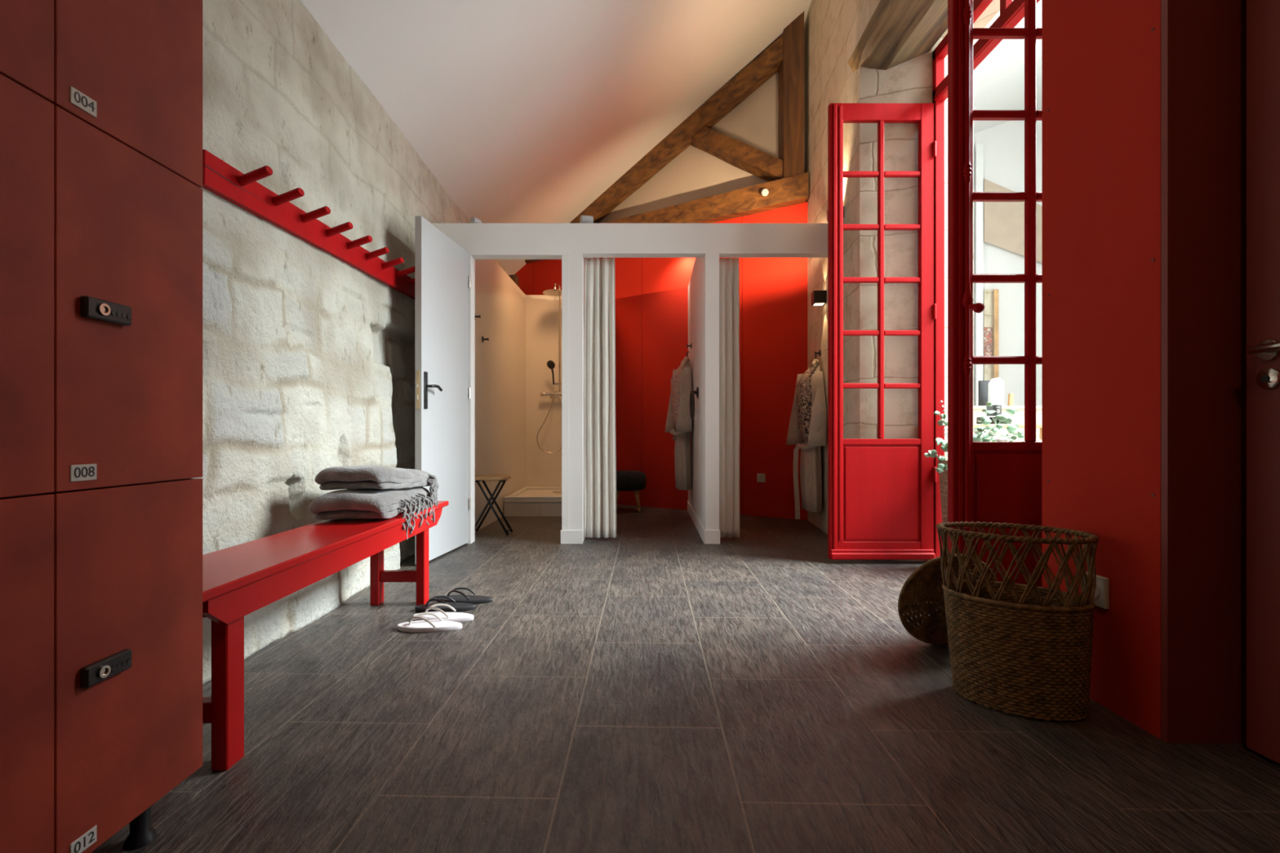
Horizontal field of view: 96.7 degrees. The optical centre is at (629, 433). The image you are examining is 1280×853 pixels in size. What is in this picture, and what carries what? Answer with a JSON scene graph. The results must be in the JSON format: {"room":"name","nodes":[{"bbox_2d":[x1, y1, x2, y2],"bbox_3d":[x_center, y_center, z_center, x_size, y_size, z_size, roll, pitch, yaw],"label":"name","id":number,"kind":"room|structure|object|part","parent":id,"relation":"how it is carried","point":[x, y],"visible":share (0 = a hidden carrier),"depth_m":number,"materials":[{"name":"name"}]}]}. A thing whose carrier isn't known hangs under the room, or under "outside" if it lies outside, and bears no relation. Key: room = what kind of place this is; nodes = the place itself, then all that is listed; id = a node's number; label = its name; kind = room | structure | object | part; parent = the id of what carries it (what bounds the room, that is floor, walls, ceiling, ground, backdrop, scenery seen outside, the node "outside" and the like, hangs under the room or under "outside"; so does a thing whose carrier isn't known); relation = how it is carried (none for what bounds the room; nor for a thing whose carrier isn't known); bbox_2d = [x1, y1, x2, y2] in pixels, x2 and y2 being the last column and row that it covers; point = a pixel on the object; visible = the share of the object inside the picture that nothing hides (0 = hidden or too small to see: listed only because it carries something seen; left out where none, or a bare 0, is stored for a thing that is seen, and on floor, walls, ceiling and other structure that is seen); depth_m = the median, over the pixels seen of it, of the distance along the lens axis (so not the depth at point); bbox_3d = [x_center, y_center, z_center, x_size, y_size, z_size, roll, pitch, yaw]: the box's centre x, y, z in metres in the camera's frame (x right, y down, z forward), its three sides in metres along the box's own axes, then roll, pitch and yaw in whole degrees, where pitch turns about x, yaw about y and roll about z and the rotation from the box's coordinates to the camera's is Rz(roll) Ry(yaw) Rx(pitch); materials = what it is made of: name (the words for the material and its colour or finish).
{"room":"changing room","nodes":[
{"label":"changing room","id":0,"kind":"room"},
{"bbox_2d":[194,0,510,684],"bbox_3d":[-1.532,-0.589,2.790,0.389,2.951,9.635,0,0,0],"label":"wall","id":1,"kind":"structure","parent":0,"point":[308,357],"depth_m":2.44,"materials":[{"name":"stone"}]},
{"bbox_2d":[202,149,414,299],"bbox_3d":[-1.370,-0.924,2.900,0.156,0.184,2.000,0,0,0],"label":"peg rail","id":2,"kind":"object","parent":1,"relation":"attached to","point":[220,178],"visible":0.91,"depth_m":2.41,"materials":[{"name":"red paint"}]},
{"bbox_2d":[457,221,561,532],"bbox_3d":[-0.822,-0.388,5.360,0.831,2.375,2.308,0,0,2],"label":"wall","id":3,"kind":"structure","parent":0,"point":[512,371],"depth_m":5.95,"materials":[{"name":"white paint"}]},
{"bbox_2d":[481,336,488,342],"bbox_3d":[-1.218,-0.790,4.790,0.051,0.050,0.030,0,0,0],"label":"coat hook","id":4,"kind":"object","parent":3,"relation":"attached to","point":[482,337],"visible":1,"depth_m":4.78,"materials":[{"name":"black metal"}]},
{"bbox_3d":[-1.231,-0.388,5.370,0.013,2.375,2.302,0,0,2],"label":"panel","id":5,"kind":"part","parent":3,"relation":"part of","materials":[{"name":"white paint"}]},
{"bbox_3d":[-0.780,-0.388,6.490,0.820,2.375,0.020,0,0,0],"label":"panel","id":6,"kind":"part","parent":3,"relation":"part of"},
{"bbox_2d":[536,282,561,453],"bbox_3d":[-0.835,-0.720,6.242,0.420,1.892,0.435,0,0,0],"label":"shower","id":7,"kind":"object","parent":3,"relation":"attached to","point":[552,292],"visible":0.91,"depth_m":6.36,"materials":[{"name":"silver metal"}]},
{"bbox_3d":[-0.980,-0.440,6.400,0.050,0.052,0.052,0,0,0],"label":"tap knob","id":8,"kind":"part","parent":7,"relation":"part of","materials":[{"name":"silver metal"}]},
{"bbox_2d":[508,274,519,287],"bbox_3d":[-1.350,-0.555,6.880,0.292,2.702,0.120,0,0,0],"label":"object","id":9,"kind":"structure","parent":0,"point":[514,277],"depth_m":6.82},
{"bbox_2d":[300,0,811,275],"bbox_3d":[0.300,-3.150,3.100,4.600,2.878,10.200,0,0,0],"label":"ceiling","id":10,"kind":"structure","parent":0,"point":[522,111],"depth_m":4.27,"materials":[{"name":"paint"}]},
{"bbox_2d":[431,222,827,541],"bbox_3d":[-0.020,-0.359,5.323,3.160,2.318,2.426,0,0,0],"label":"wall partition","id":11,"kind":"structure","parent":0,"point":[706,242],"depth_m":4.11,"materials":[{"name":"white paint"}]},
{"bbox_2d":[470,217,481,222],"bbox_3d":[-1.129,-1.547,4.170,0.060,0.059,0.071,0,0,26],"label":"spot lamp","id":12,"kind":"object","parent":11,"relation":"on","point":[473,220],"visible":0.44,"depth_m":4.14,"materials":[{"name":"white paint"}]},
{"bbox_2d":[466,248,568,543],"bbox_3d":[-0.809,-0.265,4.160,0.738,2.130,0.108,0,0,0],"label":"door frame","id":13,"kind":"structure","parent":11,"relation":"attached to","point":[473,254],"depth_m":4.11,"materials":[{"name":"white paint"}]},
{"bbox_2d":[410,215,471,564],"bbox_3d":[-1.227,-0.257,3.755,0.161,2.090,0.714,0,0,7],"label":"door","id":14,"kind":"structure","parent":13,"relation":"attached to","point":[442,281],"depth_m":3.69,"materials":[{"name":"white paint"}]},
{"bbox_3d":[-1.269,-0.260,3.407,0.022,0.230,0.003,0,0,7],"label":"latch plate","id":15,"kind":"part","parent":14,"relation":"part of","materials":[{"name":"gold metal"}]},
{"bbox_3d":[-1.206,-0.260,3.499,0.059,0.225,0.140,0,0,7],"label":"handle","id":16,"kind":"part","parent":14,"relation":"part of","materials":[{"name":"black metal"}]},
{"bbox_2d":[560,529,582,544],"bbox_3d":[-0.420,0.750,4.105,0.162,0.100,0.010,0,0,0],"label":"baseboard","id":17,"kind":"structure","parent":11,"relation":"attached to","point":[567,536],"depth_m":4.10,"materials":[{"name":"white paint"}]},
{"bbox_2d":[580,215,593,222],"bbox_3d":[-0.318,-1.557,4.170,0.088,0.078,0.064,0,0,-19],"label":"spot lamp","id":18,"kind":"object","parent":11,"relation":"on","point":[584,219],"visible":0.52,"depth_m":4.14,"materials":[{"name":"white paint"}]},
{"bbox_2d":[689,386,698,419],"bbox_3d":[0.528,-0.247,4.660,0.064,0.266,0.193,0,0,0],"label":"towel ring","id":19,"kind":"object","parent":11,"relation":"attached to","point":[692,393],"visible":1,"depth_m":4.62,"materials":[{"name":"black metal"}]},
{"bbox_2d":[687,500,719,544],"bbox_3d":[0.593,0.750,4.998,0.116,0.100,1.796,0,0,0],"label":"baseboard","id":20,"kind":"structure","parent":11,"relation":"attached to","point":[708,536],"depth_m":4.10,"materials":[{"name":"white paint"}]},
{"bbox_3d":[0.103,-1.340,4.252,0.885,0.017,0.018,0,0,0],"label":"rail","id":21,"kind":"object","parent":11,"relation":"attached to","visible":0},
{"bbox_2d":[584,257,616,537],"bbox_3d":[-0.222,-0.265,4.255,0.239,2.090,0.067,0,0,0],"label":"curtain","id":22,"kind":"object","parent":21,"relation":"hanging from","point":[600,453],"visible":1,"depth_m":4.25,"materials":[{"name":"fabric"}]},
{"bbox_3d":[1.084,-1.340,4.252,0.872,0.017,0.018,0,0,0],"label":"rail","id":23,"kind":"object","parent":11,"relation":"attached to","visible":0},
{"bbox_2d":[719,257,740,537],"bbox_3d":[0.738,-0.265,4.251,0.169,2.090,0.063,0,0,0],"label":"curtain","id":24,"kind":"object","parent":23,"relation":"hanging from","point":[729,268],"visible":0.85,"depth_m":4.25,"materials":[{"name":"fabric"}]},
{"bbox_2d":[515,201,807,519],"bbox_3d":[-0.151,-0.665,6.452,5.198,2.930,0.111,0,0,33],"label":"wall","id":25,"kind":"structure","parent":0,"point":[651,294],"depth_m":5.60,"materials":[{"name":"red paint"}]},
{"bbox_2d":[756,473,765,482],"bbox_3d":[1.258,0.430,5.462,0.082,0.082,0.018,0,0,33],"label":"wall socket","id":26,"kind":"object","parent":25,"relation":"attached to","point":[761,477],"visible":1,"depth_m":5.46,"materials":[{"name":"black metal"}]},
{"bbox_2d":[91,504,1279,852],"bbox_3d":[0.200,0.850,3.100,4.800,0.100,10.200,0,0,0],"label":"floor","id":27,"kind":"structure","parent":0,"point":[651,687],"depth_m":1.51,"materials":[{"name":"tile"}]},
{"bbox_2d":[0,0,202,852],"bbox_3d":[-1.094,-0.163,0.737,0.424,1.925,0.927,0,0,0],"label":"locker","id":28,"kind":"object","parent":27,"relation":"on","point":[101,100],"visible":1,"depth_m":0.96,"materials":[{"name":"red paint"}]},
{"bbox_3d":[-0.910,-0.821,0.737,0.020,0.606,0.307,0,0,0],"label":"door","id":29,"kind":"part","parent":28,"relation":"part of","materials":[{"name":"red wood"}]},
{"bbox_3d":[-0.910,-0.211,0.737,0.020,0.607,0.307,0,0,0],"label":"door","id":30,"kind":"part","parent":28,"relation":"part of","materials":[{"name":"red wood"}]},
{"bbox_3d":[-0.910,0.399,0.737,0.020,0.606,0.307,0,0,0],"label":"door","id":31,"kind":"part","parent":28,"relation":"part of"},
{"bbox_3d":[-0.899,-0.545,0.936,0.002,0.027,0.045,0,0,0],"label":"number plate","id":32,"kind":"part","parent":28,"relation":"part of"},
{"bbox_3d":[-0.899,0.065,0.936,0.002,0.027,0.045,0,0,0],"label":"number plate","id":33,"kind":"part","parent":28,"relation":"part of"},
{"bbox_3d":[-0.899,0.674,0.936,0.002,0.027,0.045,0,0,0],"label":"number plate","id":34,"kind":"part","parent":28,"relation":"part of","materials":[{"name":"silver metal"}]},
{"bbox_3d":[-0.910,0.399,1.046,0.020,0.606,0.307,0,0,0],"label":"door","id":35,"kind":"part","parent":28,"relation":"part of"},
{"bbox_3d":[-0.910,-0.821,1.046,0.020,0.606,0.307,0,0,0],"label":"door","id":36,"kind":"part","parent":28,"relation":"part of","materials":[{"name":"red wood"}]},
{"bbox_3d":[-0.910,-0.211,1.046,0.020,0.607,0.307,0,0,0],"label":"door","id":37,"kind":"part","parent":28,"relation":"part of","materials":[{"name":"red wood"}]},
{"bbox_2d":[202,501,448,770],"bbox_3d":[-1.076,0.574,2.067,0.292,0.453,1.705,0,0,0],"label":"bench","id":38,"kind":"object","parent":27,"relation":"on","point":[239,580],"visible":0.5,"depth_m":1.55,"materials":[{"name":"red paint"}]},
{"bbox_3d":[-0.972,0.586,1.375,0.040,0.428,0.062,0,0,0],"label":"leg","id":39,"kind":"part","parent":38,"relation":"part of","materials":[{"name":"red paint"}]},
{"bbox_3d":[-1.076,0.359,2.067,0.292,0.024,1.705,0,0,0],"label":"seat","id":40,"kind":"part","parent":38,"relation":"part of","materials":[{"name":"red paint"}]},
{"bbox_2d":[308,486,436,539],"bbox_3d":[-1.080,0.338,2.472,0.323,0.224,0.616,0,0,-1],"label":"towel","id":41,"kind":"object","parent":38,"relation":"on","point":[364,503],"visible":0.96,"depth_m":2.22,"materials":[{"name":"grey fabric"}]},
{"bbox_2d":[314,465,439,507],"bbox_3d":[-1.081,0.246,2.502,0.296,0.230,0.578,0,0,2],"label":"towel","id":42,"kind":"object","parent":41,"relation":"on","point":[356,477],"visible":0.98,"depth_m":2.25,"materials":[{"name":"grey fabric"}]},
{"bbox_3d":[-1.185,0.586,2.665,0.040,0.428,0.062,0,0,0],"label":"leg","id":43,"kind":"part","parent":38,"relation":"part of","materials":[{"name":"red paint"}]},
{"bbox_3d":[-0.972,0.586,2.665,0.040,0.428,0.062,0,0,0],"label":"leg","id":44,"kind":"part","parent":38,"relation":"part of","materials":[{"name":"red paint"}]},
{"bbox_2d":[397,613,462,632],"bbox_3d":[-0.818,0.771,2.327,0.262,0.059,0.106,0,0,-2],"label":"flip flop","id":45,"kind":"object","parent":27,"relation":"on","point":[425,625],"visible":1,"depth_m":2.31,"materials":[{"name":"rubber"}]},
{"bbox_2d":[413,603,473,622],"bbox_3d":[-0.800,0.771,2.438,0.262,0.059,0.106,0,0,2],"label":"flip flop","id":46,"kind":"object","parent":27,"relation":"on","point":[450,616],"visible":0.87,"depth_m":2.42,"materials":[{"name":"rubber"}]},
{"bbox_2d":[414,595,475,613],"bbox_3d":[-0.835,0.771,2.577,0.268,0.059,0.106,0,0,-6],"label":"flip flop","id":47,"kind":"object","parent":27,"relation":"on","point":[459,606],"visible":0.88,"depth_m":2.56,"materials":[{"name":"black rubber"}]},
{"bbox_2d":[436,587,492,604],"bbox_3d":[-0.785,0.771,2.698,0.268,0.059,0.106,0,0,3],"label":"flip flop","id":48,"kind":"object","parent":27,"relation":"on","point":[473,599],"visible":0.86,"depth_m":2.68,"materials":[{"name":"black rubber"}]},
{"bbox_2d":[475,474,512,535],"bbox_3d":[-1.095,0.567,4.500,0.306,0.460,0.300,0,0,0],"label":"folding stool","id":49,"kind":"object","parent":27,"relation":"on","point":[504,477],"visible":0.89,"depth_m":4.42,"materials":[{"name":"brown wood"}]},
{"bbox_3d":[-1.120,0.580,4.405,0.257,0.433,0.019,0,0,0],"label":"leg","id":50,"kind":"part","parent":49,"relation":"part of","materials":[{"name":"black metal"}]},
{"bbox_3d":[-1.120,0.580,4.595,0.257,0.433,0.019,0,0,0],"label":"leg","id":51,"kind":"part","parent":49,"relation":"part of","materials":[{"name":"black metal"}]},
{"bbox_3d":[-1.095,0.351,4.500,0.300,0.028,0.300,0,0,0],"label":"seat","id":52,"kind":"part","parent":49,"relation":"part of","materials":[{"name":"brown wood"}]},
{"bbox_3d":[-1.070,0.580,4.575,0.257,0.433,0.019,0,0,0],"label":"leg","id":53,"kind":"part","parent":49,"relation":"part of","materials":[{"name":"black metal"}]},
{"bbox_2d":[504,486,561,516],"bbox_3d":[-0.812,0.704,5.968,0.795,0.192,1.013,0,0,0],"label":"shower tray","id":54,"kind":"object","parent":27,"relation":"on","point":[527,501],"visible":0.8,"depth_m":5.47,"materials":[{"name":"ceramic"}]},
{"bbox_2d":[616,471,646,511],"bbox_3d":[-0.030,0.593,5.850,0.400,0.406,0.400,0,0,0],"label":"stool","id":55,"kind":"object","parent":27,"relation":"on","point":[626,481],"visible":0.76,"depth_m":5.69,"materials":[{"name":"black leather"}]},
{"bbox_3d":[-0.137,0.683,5.761,0.068,0.225,0.047,0,0,-20],"label":"leg","id":56,"kind":"part","parent":55,"relation":"part of","materials":[{"name":"brown wood"}]},
{"bbox_3d":[-0.030,0.487,5.850,0.400,0.195,0.400,0,0,0],"label":"seat","id":57,"kind":"part","parent":55,"relation":"part of","materials":[{"name":"black fabric"}]},
{"bbox_3d":[0.075,0.683,5.761,0.063,0.225,0.056,0,0,0],"label":"leg","id":58,"kind":"part","parent":55,"relation":"part of","materials":[{"name":"brown wood"}]},
{"bbox_2d":[897,554,997,644],"bbox_3d":[1.175,0.619,2.099,0.370,0.367,0.129,0,0,0],"label":"lid","id":59,"kind":"object","parent":27,"relation":"on","point":[923,588],"visible":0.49,"depth_m":2.10,"materials":[{"name":"brown wicker"}]},
{"bbox_2d":[935,520,1098,721],"bbox_3d":[1.169,0.544,1.728,0.384,0.503,0.333,0,0,0],"label":"laundry basket","id":60,"kind":"object","parent":27,"relation":"on","point":[993,638],"visible":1,"depth_m":1.62,"materials":[{"name":"brown wicker"}]},
{"bbox_2d":[598,71,778,222],"bbox_3d":[-0.050,-2.918,6.532,5.422,2.668,0.084,0,0,33],"label":"wall","id":61,"kind":"structure","parent":0,"point":[694,174],"depth_m":5.87,"materials":[{"name":"paint"}]},
{"bbox_2d":[524,11,808,263],"bbox_3d":[0.006,-2.984,6.291,3.967,1.727,0.226,0,0,33],"label":"roof truss","id":62,"kind":"object","parent":61,"relation":"attached to","point":[788,184],"visible":0.82,"depth_m":5.52,"materials":[{"name":"brown wood"}]},
{"bbox_2d":[761,188,768,195],"bbox_3d":[1.265,-2.250,5.319,0.064,0.082,0.089,0,0,16],"label":"spot lamp","id":63,"kind":"object","parent":62,"relation":"attached to","point":[765,192],"visible":1,"depth_m":5.29,"materials":[{"name":"white paint"}]},
{"bbox_3d":[1.503,-3.055,5.313,0.161,1.586,0.305,0,0,0],"label":"king post","id":64,"kind":"part","parent":62,"relation":"part of","materials":[{"name":"brown wood"}]},
{"bbox_2d":[804,0,947,561],"bbox_3d":[1.810,-1.650,4.865,0.679,4.900,2.670,0,0,0],"label":"wall","id":65,"kind":"structure","parent":0,"point":[831,27],"depth_m":3.63,"materials":[{"name":"beige stone"}]},
{"bbox_2d":[814,350,821,355],"bbox_3d":[1.559,-0.665,4.720,0.045,0.050,0.030,0,0,0],"label":"coat hook","id":66,"kind":"object","parent":65,"relation":"attached to","point":[819,353],"visible":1,"depth_m":4.71,"materials":[{"name":"black metal"}]},
{"bbox_2d":[786,353,826,519],"bbox_3d":[1.455,0.023,4.703,0.243,1.374,0.546,0,0,6],"label":"bathrobe","id":67,"kind":"object","parent":66,"relation":"hanging from","point":[807,427],"visible":1,"depth_m":4.58,"materials":[{"name":"fabric"}]},
{"bbox_2d":[811,290,826,305],"bbox_3d":[1.515,-1.085,4.565,0.100,0.104,0.100,0,0,6],"label":"wall lamp","id":68,"kind":"object","parent":65,"relation":"attached to","point":[818,297],"visible":1,"depth_m":4.52,"materials":[{"name":"black metal"}]},
{"bbox_2d":[932,0,1039,557],"bbox_3d":[1.901,-0.785,2.885,0.069,3.170,1.340,0,0,0],"label":"door frame","id":69,"kind":"structure","parent":65,"relation":"in","point":[1011,12],"depth_m":3.50,"materials":[{"name":"red paint"}]},
{"bbox_2d":[827,102,936,559],"bbox_3d":[1.554,-0.628,3.506,0.655,2.813,0.072,0,0,0],"label":"door","id":70,"kind":"structure","parent":69,"relation":"attached to","point":[881,491],"depth_m":3.50,"materials":[{"name":"red paint"}]},
{"bbox_3d":[1.275,-0.653,3.495,0.052,2.743,0.010,0,0,0],"label":"stile moulding","id":71,"kind":"part","parent":70,"relation":"part of","materials":[{"name":"red paint"}]},
{"bbox_3d":[1.552,0.370,3.518,0.482,0.610,0.025,0,0,0],"label":"panel","id":72,"kind":"part","parent":70,"relation":"part of","materials":[{"name":"red paint"}]},
{"bbox_3d":[1.872,-2.055,2.877,0.012,0.026,1.235,0,0,0],"label":"transom moulding","id":73,"kind":"part","parent":69,"relation":"part of","materials":[{"name":"red paint"}]},
{"bbox_2d":[947,0,1041,603],"bbox_3d":[1.603,-0.628,2.241,0.646,2.813,0.122,0,0,0],"label":"door","id":74,"kind":"structure","parent":69,"relation":"attached to","point":[993,482],"depth_m":2.27,"materials":[{"name":"red paint"}]},
{"bbox_3d":[1.328,-0.653,2.255,0.052,2.743,0.010,0,0,0],"label":"stile moulding","id":75,"kind":"part","parent":74,"relation":"part of","materials":[{"name":"red paint"}]},
{"bbox_3d":[1.331,-0.660,2.244,0.034,2.680,0.034,0,0,0],"label":"bolt rod","id":76,"kind":"part","parent":74,"relation":"part of","materials":[{"name":"red paint"}]},
{"bbox_3d":[1.340,-0.530,2.221,0.040,0.131,0.086,0,0,-24],"label":"bolt knob","id":77,"kind":"part","parent":74,"relation":"part of","materials":[{"name":"red paint"}]},
{"bbox_3d":[1.605,0.370,2.277,0.482,0.610,0.025,0,0,0],"label":"panel","id":78,"kind":"part","parent":74,"relation":"part of","materials":[{"name":"red paint"}]},
{"bbox_2d":[858,0,999,40],"bbox_3d":[1.768,-3.280,2.780,0.764,1.640,1.760,0,0,0],"label":"wall","id":79,"kind":"structure","parent":0,"point":[867,8],"depth_m":3.44,"materials":[{"name":"beige paint"}]},
{"bbox_2d":[847,0,947,71],"bbox_3d":[1.640,-2.398,2.850,0.580,0.203,1.840,0,0,0],"label":"lintel beam","id":80,"kind":"structure","parent":79,"relation":"attached to","point":[898,32],"depth_m":3.31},
{"bbox_2d":[973,10,999,43],"bbox_3d":[2.150,-2.200,3.250,0.100,6.000,8.500,0,0,0],"label":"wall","id":81,"kind":"structure","parent":0,"point":[998,12],"depth_m":3.45,"materials":[{"name":"beige paint"}]},
{"bbox_2d":[973,120,1041,405],"bbox_3d":[4.575,-2.200,7.550,4.850,6.000,0.100,0,0,0],"label":"wall","id":82,"kind":"structure","parent":0,"point":[1003,143],"depth_m":7.50,"materials":[{"name":"white paint"}]},
{"bbox_2d":[976,142,983,405],"bbox_3d":[4.565,-1.955,7.425,0.082,3.738,0.225,0,0,32],"label":"pilaster","id":83,"kind":"object","parent":82,"relation":"attached to","point":[980,146],"visible":0.64,"depth_m":7.35,"materials":[{"name":"white paint"}]},
{"bbox_2d":[983,288,994,380],"bbox_3d":[4.716,-1.080,7.470,0.169,1.638,0.060,0,0,0],"label":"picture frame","id":84,"kind":"object","parent":82,"relation":"attached to","point":[988,294],"visible":0.57,"depth_m":7.44,"materials":[{"name":"beige wood"}]},
{"bbox_2d":[983,327,992,355],"bbox_3d":[4.677,-1.146,7.429,0.125,0.482,0.019,0,0,0],"label":"textile","id":85,"kind":"object","parent":84,"relation":"attached to","point":[988,331],"visible":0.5,"depth_m":7.42,"materials":[{"name":"fabric"}]},
{"bbox_2d":[994,288,998,377],"bbox_3d":[4.796,-0.993,7.445,0.052,1.812,0.164,0,0,33],"label":"wooden post","id":86,"kind":"object","parent":82,"relation":"attached to","point":[996,291],"visible":0.36,"depth_m":7.39,"materials":[{"name":"brown wood"}]},
{"bbox_2d":[983,178,1041,262],"bbox_3d":[5.195,-2.735,7.470,1.128,1.248,0.060,0,0,0],"label":"wall band","id":87,"kind":"object","parent":82,"relation":"attached to","point":[1003,221],"visible":0.47,"depth_m":7.44,"materials":[{"name":"beige paint"}]},
{"bbox_2d":[973,0,1041,133],"bbox_3d":[4.100,-3.850,3.300,4.000,1.500,8.600,0,0,0],"label":"ceiling","id":88,"kind":"structure","parent":0,"point":[998,80],"depth_m":6.01,"materials":[{"name":"white paint"}]},
{"bbox_2d":[1041,0,1246,743],"bbox_3d":[1.767,-1.650,1.838,0.766,4.900,0.744,0,0,0],"label":"wall","id":89,"kind":"structure","parent":0,"point":[1144,102],"depth_m":1.51,"materials":[{"name":"red paint"}]},
{"bbox_2d":[1083,571,1109,609],"bbox_3d":[1.378,0.465,1.685,0.016,0.090,0.084,0,0,0],"label":"wall socket","id":90,"kind":"object","parent":89,"relation":"attached to","point":[1101,597],"visible":0.42,"depth_m":1.66,"materials":[{"name":"white plastic"}]},
{"bbox_3d":[4.465,0.850,3.500,5.070,0.101,9.000,0,0,0],"label":"floor","id":91,"kind":"structure","parent":0,"visible":0},
{"bbox_2d":[937,458,947,522],"bbox_3d":[1.945,0.476,3.320,0.264,0.639,0.263,0,0,16],"label":"flower basket","id":92,"kind":"object","parent":91,"relation":"on","point":[943,477],"visible":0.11,"depth_m":3.31,"materials":[{"name":"wicker"}]},
{"bbox_2d":[924,400,1041,473],"bbox_3d":[2.006,0.043,3.251,0.566,0.454,0.368,0,0,0],"label":"bouquet","id":93,"kind":"object","parent":92,"relation":"in","point":[985,420],"visible":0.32,"depth_m":3.25,"materials":[{"name":"green plant"}]},
{"bbox_3d":[2.016,-0.004,3.270,0.082,0.027,0.082,0,0,0],"label":"flower","id":94,"kind":"part","parent":93,"relation":"part of","materials":[{"name":"green plant"}]},
{"bbox_3d":[2.076,0.005,3.220,0.091,0.030,0.090,0,0,0],"label":"flower","id":95,"kind":"part","parent":93,"relation":"part of","materials":[{"name":"green plant"}]},
{"bbox_3d":[2.046,0.045,3.120,0.091,0.030,0.090,0,0,0],"label":"flower","id":96,"kind":"part","parent":93,"relation":"part of","materials":[{"name":"green plant"}]},
{"bbox_2d":[973,405,1041,441],"bbox_3d":[3.675,0.275,5.500,1.710,1.050,0.620,0,0,0],"label":"countertop","id":97,"kind":"structure","parent":91,"relation":"on","point":[977,410],"depth_m":5.22,"materials":[{"name":"white"}]},
{"bbox_2d":[978,380,990,405],"bbox_3d":[3.487,-0.382,5.550,0.160,0.260,0.030,0,0,0],"label":"board","id":98,"kind":"object","parent":97,"relation":"on","point":[983,384],"visible":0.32,"depth_m":5.54,"materials":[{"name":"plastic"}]},
{"bbox_2d":[987,377,1004,405],"bbox_3d":[3.456,-0.389,5.370,0.130,0.275,0.040,0,0,0],"label":"paper holder","id":99,"kind":"object","parent":97,"relation":"on","point":[996,385],"visible":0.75,"depth_m":5.35,"materials":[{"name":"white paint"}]},
{"bbox_2d":[1007,393,1013,405],"bbox_3d":[3.581,-0.311,5.350,0.042,0.122,0.030,0,0,0],"label":"wood block","id":100,"kind":"object","parent":97,"relation":"on","point":[1011,396],"visible":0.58,"depth_m":5.33,"materials":[{"name":"beige wood"}]},
{"bbox_2d":[973,424,1041,440],"bbox_3d":[2.785,0.367,4.260,0.950,0.865,0.380,0,0,0],"label":"display table","id":101,"kind":"object","parent":91,"relation":"on","point":[1039,426],"visible":0.05,"depth_m":4.07,"materials":[{"name":"white wood"}]},
{"bbox_2d":[976,417,982,424],"bbox_3d":[2.554,-0.091,4.150,0.046,0.050,0.046,0,0,0],"label":"tin","id":102,"kind":"object","parent":101,"relation":"on","point":[977,418],"visible":0.53,"depth_m":4.14,"materials":[{"name":"black metal"}]},
{"bbox_2d":[990,417,996,424],"bbox_3d":[2.651,-0.091,4.150,0.046,0.050,0.046,0,0,0],"label":"tin","id":103,"kind":"object","parent":101,"relation":"on","point":[994,418],"visible":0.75,"depth_m":4.13,"materials":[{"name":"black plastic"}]},
{"bbox_3d":[2.656,-0.119,4.150,0.280,0.006,0.100,0,0,0],"label":"tray","id":104,"kind":"object","parent":103,"relation":"on","visible":0},
{"bbox_2d":[986,404,1001,416],"bbox_3d":[2.656,-0.164,4.149,0.094,0.082,0.096,0,0,0],"label":"jar","id":105,"kind":"object","parent":104,"relation":"on","point":[997,408],"visible":0.75,"depth_m":4.11,"materials":[{"name":"black plastic"}]},
{"bbox_3d":[3.210,0.380,4.410,0.040,0.840,0.040,0,0,0],"label":"leg","id":106,"kind":"part","parent":101,"relation":"part of","materials":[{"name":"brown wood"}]},
{"bbox_3d":[1.700,-1.650,-0.250,0.200,4.900,3.500,0,0,0],"label":"wall","id":107,"kind":"structure","parent":0,"visible":0},
{"bbox_2d":[1245,0,1279,764],"bbox_3d":[1.534,-0.276,1.008,0.101,2.128,0.837,0,0,0],"label":"door","id":108,"kind":"structure","parent":107,"relation":"in","point":[1263,16],"depth_m":1.38,"materials":[{"name":"red paint"}]},
{"bbox_3d":[1.514,-0.200,1.324,0.061,0.052,0.148,0,0,0],"label":"handle","id":109,"kind":"part","parent":108,"relation":"part of","materials":[{"name":"silver metal"}]},
{"bbox_3d":[1.540,-0.132,1.372,0.009,0.052,0.052,0,0,0],"label":"keyhole plate","id":110,"kind":"part","parent":108,"relation":"part of","materials":[{"name":"silver metal"}]},
{"bbox_3d":[0.560,-0.825,5.380,0.045,0.050,0.030,0,0,0],"label":"coat hook","id":111,"kind":"object","parent":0,"visible":0},
{"bbox_2d":[665,351,692,490],"bbox_3d":[0.481,-0.127,5.358,0.213,1.294,0.556,0,0,-9],"label":"bathrobe","id":112,"kind":"object","parent":111,"relation":"hanging from","point":[678,422],"visible":0.97,"depth_m":5.21,"materials":[{"name":"fabric"}]}
]}

